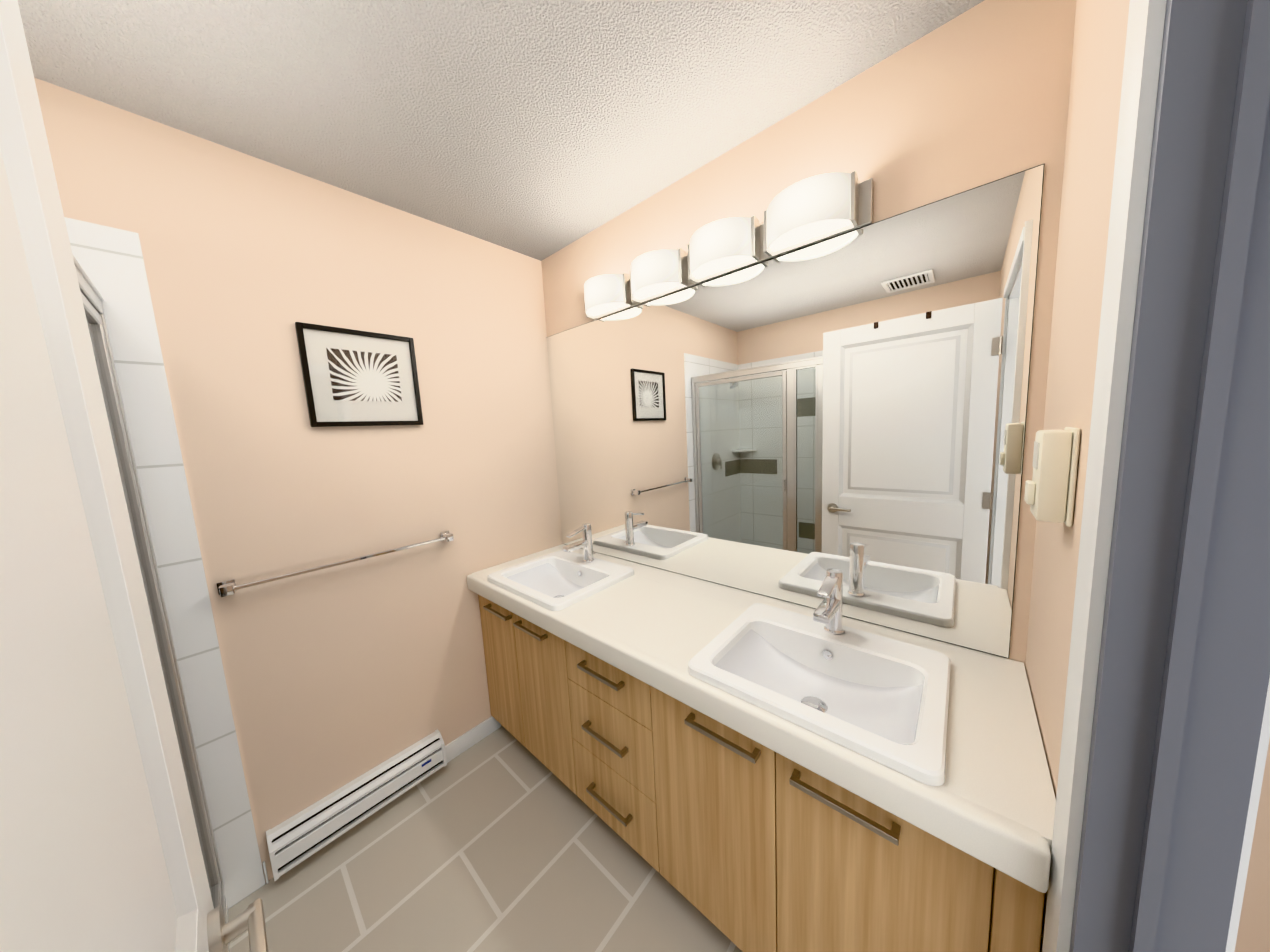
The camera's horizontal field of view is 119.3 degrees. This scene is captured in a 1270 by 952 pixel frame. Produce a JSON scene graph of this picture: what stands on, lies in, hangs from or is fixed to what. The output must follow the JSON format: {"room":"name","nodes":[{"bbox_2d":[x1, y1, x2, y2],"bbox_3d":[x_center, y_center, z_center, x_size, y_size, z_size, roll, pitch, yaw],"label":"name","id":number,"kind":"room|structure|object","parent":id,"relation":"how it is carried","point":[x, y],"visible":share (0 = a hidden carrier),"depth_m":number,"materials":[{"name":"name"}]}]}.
{"room":"bathroom","nodes":[
{"label":"bathroom","id":0,"kind":"room"},
{"bbox_2d":[34,77,561,882],"bbox_3d":[-1.294,0.186,1.362,0.110,2.500,2.629,3,9,41],"label":"wall","id":1,"kind":"structure","parent":0,"point":[338,677],"depth_m":1.41,"materials":[{"name":"paint"}]},
{"bbox_2d":[64,217,265,909],"bbox_3d":[-1.703,0.440,0.822,0.010,2.167,1.007,3,9,41],"label":"wall tile","id":2,"kind":"structure","parent":1,"relation":"attached to","point":[110,260],"depth_m":1.14,"materials":[{"name":"tile"}]},
{"bbox_2d":[216,531,453,596],"bbox_3d":[-1.097,0.324,1.464,0.060,0.042,0.734,3,9,41],"label":"towel rail","id":3,"kind":"object","parent":1,"relation":"attached to","point":[227,588],"visible":1,"depth_m":1.35,"materials":[{"name":"silver metal"}]},
{"bbox_2d":[266,729,446,880],"bbox_3d":[-1.091,1.301,1.521,0.069,0.145,0.580,3,9,41],"label":"heater","id":4,"kind":"object","parent":1,"relation":"attached to","point":[299,837],"visible":0.98,"depth_m":1.46,"materials":[{"name":"white metal"}]},
{"bbox_2d":[295,322,422,426],"bbox_3d":[-1.071,-0.386,1.479,0.022,0.368,0.377,3,9,41],"label":"picture frame","id":5,"kind":"object","parent":1,"relation":"attached to","point":[351,377],"visible":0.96,"depth_m":1.46,"materials":[{"name":"black"}]},
{"bbox_2d":[262,716,500,883],"bbox_3d":[-1.019,1.355,1.653,0.011,0.085,0.900,3,9,41],"label":"baseboard","id":6,"kind":"structure","parent":1,"relation":"attached to","point":[459,745],"depth_m":1.86,"materials":[{"name":"white paint"}]},
{"bbox_2d":[228,725,742,951],"bbox_3d":[0.033,1.542,0.406,3.471,0.100,2.629,3,9,41],"label":"floor","id":7,"kind":"structure","parent":0,"point":[501,839],"depth_m":1.30,"materials":[{"name":"tile"}]},
{"bbox_2d":[72,254,229,951],"bbox_3d":[-1.315,0.532,0.456,1.066,2.030,0.932,3,9,41],"label":"shower","id":8,"kind":"object","parent":7,"relation":"on","point":[92,298],"visible":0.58,"depth_m":1.06,"materials":[{"name":"silver metal"}]},
{"bbox_2d":[467,559,1050,951],"bbox_3d":[0.119,0.943,1.463,1.933,0.830,0.577,3,9,41],"label":"bathroom vanity","id":9,"kind":"object","parent":7,"relation":"on","point":[743,771],"depth_m":0.96,"materials":[{"name":"brown wood"}]},
{"bbox_2d":[471,544,1055,858],"bbox_3d":[0.107,0.519,1.414,1.946,0.065,0.561,3,9,41],"label":"countertop","id":10,"kind":"structure","parent":9,"relation":"on","point":[989,766],"depth_m":1.02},
{"bbox_2d":[487,549,634,614],"bbox_3d":[-0.345,0.508,1.738,0.545,0.124,0.460,3,9,41],"label":"sink","id":11,"kind":"object","parent":10,"relation":"in","point":[557,582],"depth_m":1.78,"materials":[{"name":"white ceramic"}]},
{"bbox_2d":[562,523,596,562],"bbox_3d":[-0.266,0.335,1.818,0.053,0.191,0.189,3,9,41],"label":"faucet","id":12,"kind":"object","parent":10,"relation":"on","point":[586,543],"depth_m":1.83,"materials":[{"name":"silver metal"}]},
{"bbox_2d":[687,603,951,786],"bbox_3d":[0.489,0.552,1.004,0.545,0.124,0.460,3,9,41],"label":"sink","id":13,"kind":"object","parent":10,"relation":"in","point":[885,703],"depth_m":0.98,"materials":[{"name":"white ceramic"}]},
{"bbox_2d":[813,568,843,634],"bbox_3d":[0.568,0.379,1.083,0.053,0.191,0.189,3,9,41],"label":"faucet","id":14,"kind":"object","parent":10,"relation":"on","point":[829,613],"depth_m":1.09,"materials":[{"name":"silver metal"}]},
{"bbox_2d":[17,0,983,260],"bbox_3d":[-0.101,-1.037,0.099,3.471,0.100,2.629,3,9,41],"label":"ceiling","id":15,"kind":"structure","parent":0,"point":[541,130],"depth_m":1.01,"materials":[{"name":"white paint"}]},
{"bbox_2d":[541,0,1269,951],"bbox_3d":[0.797,0.098,1.187,3.251,2.500,0.110,3,9,41],"label":"wall","id":16,"kind":"structure","parent":0,"point":[975,96],"depth_m":0.96,"materials":[{"name":"paint"}]},
{"bbox_2d":[584,170,872,320],"bbox_3d":[0.194,-0.807,1.405,1.183,0.130,0.138,3,9,41],"label":"sconce","id":17,"kind":"object","parent":16,"relation":"attached to","point":[803,213],"visible":1,"depth_m":1.24,"materials":[{"name":"white glass"}]},
{"bbox_2d":[546,163,1044,657],"bbox_3d":[0.248,-0.151,1.554,1.918,1.210,0.005,3,9,41],"label":"mirror","id":18,"kind":"object","parent":16,"relation":"attached to","point":[793,426],"visible":1,"depth_m":1.19,"materials":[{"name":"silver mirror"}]},
{"bbox_2d":[1025,0,1129,951],"bbox_3d":[0.251,0.268,0.001,0.110,2.500,2.409,3,9,41],"label":"wall","id":19,"kind":"structure","parent":0,"point":[1099,41],"depth_m":0.67,"materials":[{"name":"paint"}]},
{"bbox_2d":[0,0,213,951],"bbox_3d":[-0.262,0.464,0.188,0.840,2.096,0.035,3,9,41],"label":"door","id":20,"kind":"structure","parent":19,"relation":"in","point":[100,849],"depth_m":0.27,"materials":[{"name":"white paint"}]},
{"bbox_2d":[207,898,267,951],"bbox_3d":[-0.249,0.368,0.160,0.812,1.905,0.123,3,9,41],"label":"door handle","id":21,"kind":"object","parent":20,"relation":"attached to","point":[221,934],"depth_m":0.45,"materials":[{"name":"silver metal"}]},
{"bbox_2d":[1024,427,1080,526],"bbox_3d":[0.738,-0.002,0.663,0.052,0.165,0.088,3,9,41],"label":"switch","id":22,"kind":"object","parent":19,"relation":"attached to","point":[1050,487],"visible":0.98,"depth_m":0.63,"materials":[{"name":"beige plastic"}]},
{"bbox_2d":[1042,0,1269,951],"bbox_3d":[0.372,0.407,0.153,0.142,2.175,0.960,3,9,41],"label":"door frame","id":23,"kind":"structure","parent":19,"relation":"attached to","point":[1165,737],"depth_m":0.42,"materials":[{"name":"white paint"}]}
]}

